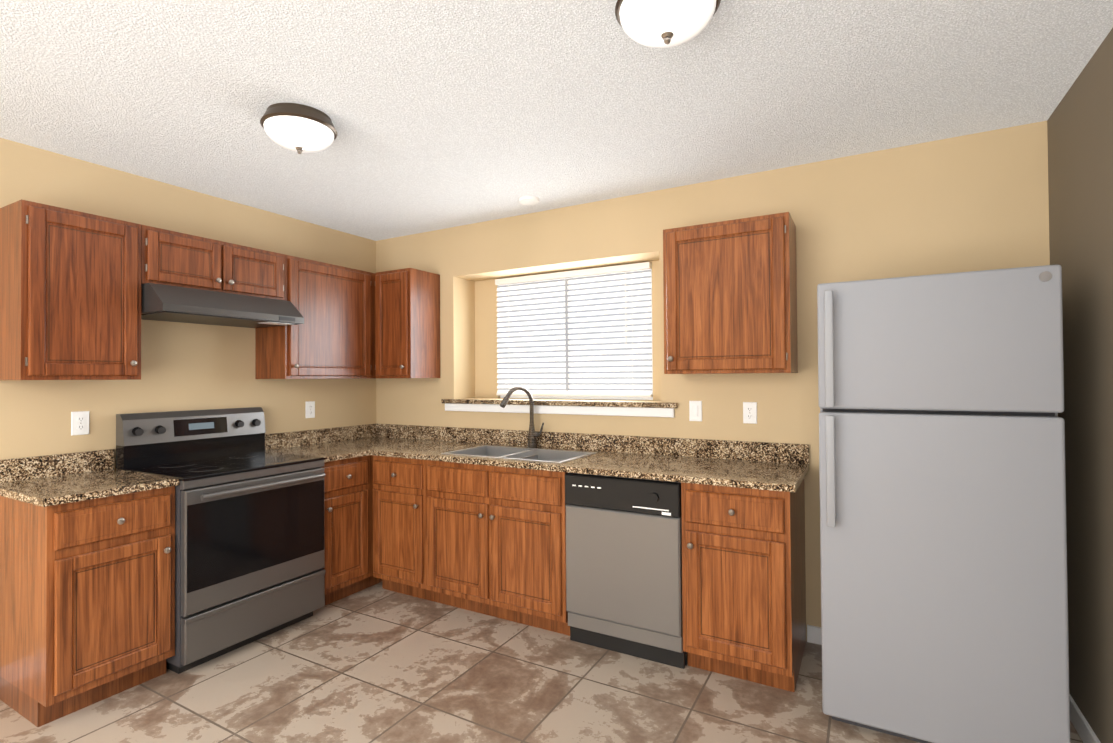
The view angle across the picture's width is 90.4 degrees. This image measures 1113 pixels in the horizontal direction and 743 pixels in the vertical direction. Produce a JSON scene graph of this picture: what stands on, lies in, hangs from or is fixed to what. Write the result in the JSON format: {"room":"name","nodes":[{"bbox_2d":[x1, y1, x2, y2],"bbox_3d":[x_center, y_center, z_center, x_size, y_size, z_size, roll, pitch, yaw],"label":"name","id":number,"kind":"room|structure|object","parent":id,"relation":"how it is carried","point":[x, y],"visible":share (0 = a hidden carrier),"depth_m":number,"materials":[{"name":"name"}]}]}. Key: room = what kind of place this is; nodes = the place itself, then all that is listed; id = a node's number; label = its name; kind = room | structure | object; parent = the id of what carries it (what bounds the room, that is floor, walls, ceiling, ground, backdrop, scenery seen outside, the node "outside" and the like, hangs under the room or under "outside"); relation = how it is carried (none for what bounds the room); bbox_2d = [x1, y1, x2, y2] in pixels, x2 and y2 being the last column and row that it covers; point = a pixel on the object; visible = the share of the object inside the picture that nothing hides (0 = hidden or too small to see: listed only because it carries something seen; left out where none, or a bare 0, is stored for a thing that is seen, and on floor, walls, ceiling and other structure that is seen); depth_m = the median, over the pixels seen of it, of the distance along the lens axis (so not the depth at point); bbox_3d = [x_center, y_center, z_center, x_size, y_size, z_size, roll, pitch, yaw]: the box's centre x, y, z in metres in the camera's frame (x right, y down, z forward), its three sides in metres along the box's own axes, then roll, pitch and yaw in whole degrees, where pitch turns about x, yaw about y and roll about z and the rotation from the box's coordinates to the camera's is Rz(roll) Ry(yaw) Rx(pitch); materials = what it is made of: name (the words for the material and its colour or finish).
{"room":"kitchen","nodes":[
{"label":"kitchen","id":0,"kind":"room"},
{"bbox_2d":[0,138,375,468],"bbox_3d":[-2.577,0.178,2.513,0.150,2.470,5.100,-1,-1,29],"label":"wall","id":1,"kind":"structure","parent":0,"point":[188,366],"depth_m":3.10,"materials":[{"name":"beige paint"}]},
{"bbox_2d":[0,449,113,482],"bbox_3d":[-2.403,0.448,2.638,0.020,0.100,0.481,-1,-1,29],"label":"backsplash","id":2,"kind":"structure","parent":1,"relation":"attached to","point":[16,469],"depth_m":2.64,"materials":[{"name":"brown stone"}]},
{"bbox_2d":[0,199,140,379],"bbox_3d":[-2.256,-0.342,2.579,0.353,0.762,0.442,-1,-1,29],"label":"upper cabinet","id":3,"kind":"object","parent":1,"relation":"attached to","point":[70,294],"visible":1,"depth_m":2.45,"materials":[{"name":"brown wood"}]},
{"bbox_2d":[71,411,88,435],"bbox_3d":[-2.357,0.256,2.736,0.009,0.116,0.072,-1,-1,29],"label":"electrical outlet","id":4,"kind":"object","parent":1,"relation":"attached to","point":[79,422],"visible":1,"depth_m":2.73,"materials":[{"name":"white plastic"}]},
{"bbox_2d":[141,225,284,299],"bbox_3d":[-1.961,-0.574,3.110,0.353,0.289,0.764,-1,-1,29],"label":"upper cabinet","id":5,"kind":"object","parent":1,"relation":"attached to","point":[173,258],"visible":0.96,"depth_m":2.98,"materials":[{"name":"brown wood"}]},
{"bbox_2d":[141,283,303,327],"bbox_3d":[-1.898,-0.353,3.075,0.491,0.151,0.756,-1,-1,29],"label":"range hood","id":6,"kind":"object","parent":5,"relation":"attached to","point":[161,302],"visible":0.92,"depth_m":2.92,"materials":[{"name":"grey metal"}]},
{"bbox_2d":[305,401,314,417],"bbox_3d":[-1.722,0.267,3.865,0.009,0.116,0.072,-1,-1,29],"label":"electrical outlet","id":7,"kind":"object","parent":1,"relation":"attached to","point":[309,409],"visible":1,"depth_m":3.86,"materials":[{"name":"white plastic"}]},
{"bbox_2d":[255,255,377,378],"bbox_3d":[-1.526,-0.331,3.877,0.353,0.762,0.996,-1,-1,29],"label":"upper cabinet","id":8,"kind":"object","parent":1,"relation":"attached to","point":[332,336],"visible":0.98,"depth_m":3.60,"materials":[{"name":"brown wood"}]},
{"bbox_2d":[265,424,375,449],"bbox_3d":[-1.672,0.459,3.938,0.020,0.100,0.975,-1,-1,29],"label":"backsplash","id":9,"kind":"structure","parent":1,"relation":"attached to","point":[305,437],"depth_m":3.89,"materials":[{"name":"brown stone"}]},
{"bbox_2d":[0,582,1082,742],"bbox_3d":[-0.716,1.437,1.456,4.400,0.100,5.100,-1,-1,29],"label":"floor","id":10,"kind":"structure","parent":0,"point":[376,663],"depth_m":2.38,"materials":[{"name":"beige tile"}]},
{"bbox_2d":[0,486,174,726],"bbox_3d":[-2.115,0.967,2.485,0.660,0.885,0.458,-1,-1,29],"label":"base cabinet","id":11,"kind":"object","parent":10,"relation":"on","point":[87,602],"visible":1,"depth_m":2.29,"materials":[{"name":"brown wood"}]},
{"bbox_2d":[0,469,178,506],"bbox_3d":[-2.130,0.509,2.484,0.646,0.030,0.481,-1,-1,29],"label":"countertop","id":12,"kind":"structure","parent":11,"relation":"on","point":[57,490],"depth_m":2.39,"materials":[{"name":"brown stone"}]},
{"bbox_2d":[116,407,324,673],"bbox_3d":[-1.769,0.816,2.993,0.713,1.195,0.758,-1,-1,29],"label":"range","id":13,"kind":"object","parent":10,"relation":"on","point":[249,538],"visible":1,"depth_m":2.84,"materials":[{"name":"grey metal"}]},
{"bbox_2d":[322,455,381,605],"bbox_3d":[-1.384,0.978,3.785,0.660,0.885,0.998,-1,-1,29],"label":"base cabinet","id":14,"kind":"object","parent":10,"relation":"on","point":[348,496],"visible":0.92,"depth_m":3.39,"materials":[{"name":"brown wood"}]},
{"bbox_2d":[373,455,434,601],"bbox_3d":[-0.844,0.973,3.676,0.448,0.885,0.660,-1,-1,29],"label":"base cabinet","id":15,"kind":"object","parent":10,"relation":"on","point":[399,525],"visible":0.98,"depth_m":3.42,"materials":[{"name":"brown wood"}]},
{"bbox_2d":[426,460,569,635],"bbox_3d":[-0.232,0.964,3.333,0.952,0.885,0.658,-1,-1,29],"label":"base cabinet","id":16,"kind":"object","parent":10,"relation":"on","point":[495,541],"visible":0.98,"depth_m":3.05,"materials":[{"name":"brown wood"}]},
{"bbox_2d":[265,436,808,491],"bbox_3d":[-0.307,0.505,3.184,3.138,0.030,0.998,-1,-1,29],"label":"countertop","id":17,"kind":"structure","parent":16,"relation":"on","point":[775,476],"depth_m":2.93,"materials":[{"name":"brown stone"}]},
{"bbox_2d":[441,445,595,462],"bbox_3d":[-0.227,0.605,3.311,0.819,0.234,0.444,-1,-1,29],"label":"sink basin","id":18,"kind":"object","parent":17,"relation":"in","point":[535,454],"visible":0.27,"depth_m":3.46,"materials":[{"name":"silver metal"}]},
{"bbox_2d":[500,386,543,447],"bbox_3d":[-0.209,0.292,3.486,0.186,0.403,0.279,-1,-1,29],"label":"faucet","id":19,"kind":"object","parent":17,"relation":"on","point":[532,434],"visible":0.98,"depth_m":3.55,"materials":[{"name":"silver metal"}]},
{"bbox_2d":[565,472,687,668],"bbox_3d":[0.450,0.962,2.947,0.606,0.872,0.625,-1,-1,29],"label":"dishwasher","id":20,"kind":"object","parent":10,"relation":"on","point":[623,565],"visible":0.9,"depth_m":2.68,"materials":[{"name":"grey metal"}]},
{"bbox_2d":[681,479,805,691],"bbox_3d":[0.921,0.949,2.683,0.467,0.885,0.660,-1,-1,29],"label":"base cabinet","id":21,"kind":"object","parent":10,"relation":"on","point":[743,587],"visible":0.98,"depth_m":2.43,"materials":[{"name":"brown wood"}]},
{"bbox_2d":[817,264,1069,742],"bbox_3d":[1.512,0.516,2.271,0.736,1.732,0.750,-1,-1,29],"label":"refrigerator","id":22,"kind":"object","parent":10,"relation":"on","point":[944,584],"visible":1,"depth_m":1.97,"materials":[{"name":"grey metal"}]},
{"bbox_2d":[0,0,1112,240],"bbox_3d":[-0.733,-1.132,1.488,4.400,0.100,5.100,-1,-1,29],"label":"ceiling","id":23,"kind":"structure","parent":0,"point":[442,114],"depth_m":2.12,"materials":[{"name":"white paint"}]},
{"bbox_2d":[260,103,337,153],"bbox_3d":[-1.080,-0.992,2.324,0.296,0.156,0.296,-1,-1,29],"label":"dome light","id":24,"kind":"object","parent":23,"relation":"attached to","point":[299,128],"visible":1,"depth_m":2.24,"materials":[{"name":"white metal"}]},
{"bbox_2d":[519,196,539,204],"bbox_3d":[-0.169,-1.053,3.407,0.130,0.020,0.130,-1,-1,29],"label":"disc","id":25,"kind":"object","parent":23,"relation":"attached to","point":[528,200],"visible":1,"depth_m":3.38,"materials":[{"name":"white plastic"}]},
{"bbox_2d":[615,0,720,47],"bbox_3d":[0.315,-1.010,1.574,0.296,0.156,0.296,-1,-1,29],"label":"dome light","id":26,"kind":"object","parent":23,"relation":"attached to","point":[660,23],"visible":1,"depth_m":1.54,"materials":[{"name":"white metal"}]},
{"bbox_2d":[376,121,1049,640],"bbox_3d":[0.440,0.170,3.542,4.100,2.470,0.350,-1,-1,29],"label":"wall","id":27,"kind":"structure","parent":0,"point":[976,201],"depth_m":2.95,"materials":[{"name":"beige paint"}]},
{"bbox_2d":[375,268,439,377],"bbox_3d":[-1.091,-0.332,4.002,0.339,0.762,0.353,-1,-1,29],"label":"upper cabinet","id":28,"kind":"object","parent":27,"relation":"attached to","point":[407,322],"visible":0.96,"depth_m":3.90,"materials":[{"name":"brown wood"}]},
{"bbox_2d":[441,399,677,417],"bbox_3d":[-0.017,0.234,3.698,1.750,0.085,0.245,-1,-1,29],"label":"window sill","id":29,"kind":"structure","parent":27,"relation":"attached to","point":[648,409],"depth_m":3.51,"materials":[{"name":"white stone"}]},
{"bbox_2d":[500,270,652,399],"bbox_3d":[0.110,-0.251,3.874,1.206,0.883,0.050,-1,-1,29],"label":"window","id":30,"kind":"structure","parent":27,"relation":"in","point":[591,397],"depth_m":3.75,"materials":[{"name":"white plastic"}]},
{"bbox_2d":[495,262,652,396],"bbox_3d":[0.080,-0.261,3.820,1.202,0.862,0.064,-1,-1,29],"label":"window blinds","id":31,"kind":"object","parent":30,"relation":"attached to","point":[584,332],"visible":0.96,"depth_m":3.79,"materials":[{"name":"white plastic"}]},
{"bbox_2d":[376,423,808,463],"bbox_3d":[-0.068,0.444,3.611,3.138,0.100,0.020,-1,-1,29],"label":"backsplash","id":32,"kind":"structure","parent":27,"relation":"attached to","point":[707,448],"depth_m":3.35,"materials":[{"name":"brown stone"}]},
{"bbox_2d":[689,401,701,420],"bbox_3d":[0.789,0.225,3.136,0.072,0.116,0.010,-1,-1,29],"label":"light switch","id":33,"kind":"object","parent":27,"relation":"attached to","point":[695,410],"visible":1,"depth_m":3.13,"materials":[{"name":"white plastic"}]},
{"bbox_2d":[663,212,797,373],"bbox_3d":[0.899,-0.372,2.883,0.620,0.765,0.353,-1,-1,29],"label":"upper cabinet","id":34,"kind":"object","parent":27,"relation":"attached to","point":[730,295],"visible":1,"depth_m":2.75,"materials":[{"name":"brown wood"}]},
{"bbox_2d":[743,402,756,423],"bbox_3d":[1.047,0.224,2.991,0.072,0.116,0.009,-1,-1,29],"label":"electrical outlet","id":35,"kind":"object","parent":27,"relation":"attached to","point":[749,412],"visible":1,"depth_m":2.99,"materials":[{"name":"white plastic"}]},
{"bbox_2d":[807,625,821,644],"bbox_3d":[1.716,1.342,2.604,0.978,0.085,0.013,-1,-1,29],"label":"baseboard","id":36,"kind":"structure","parent":27,"relation":"attached to","point":[814,634],"depth_m":2.82,"materials":[{"name":"white paint"}]},
{"bbox_2d":[1047,28,1112,742],"bbox_3d":[1.128,0.127,0.431,0.150,2.470,5.100,-1,-1,29],"label":"wall","id":37,"kind":"structure","parent":0,"point":[1080,151],"depth_m":1.99,"materials":[{"name":"beige paint"}]},
{"bbox_2d":[1069,693,1100,742],"bbox_3d":[1.011,1.320,0.363,0.012,0.085,4.581,-1,-1,29],"label":"baseboard","id":38,"kind":"structure","parent":37,"relation":"attached to","point":[1083,728],"depth_m":2.07,"materials":[{"name":"white paint"}]}
]}

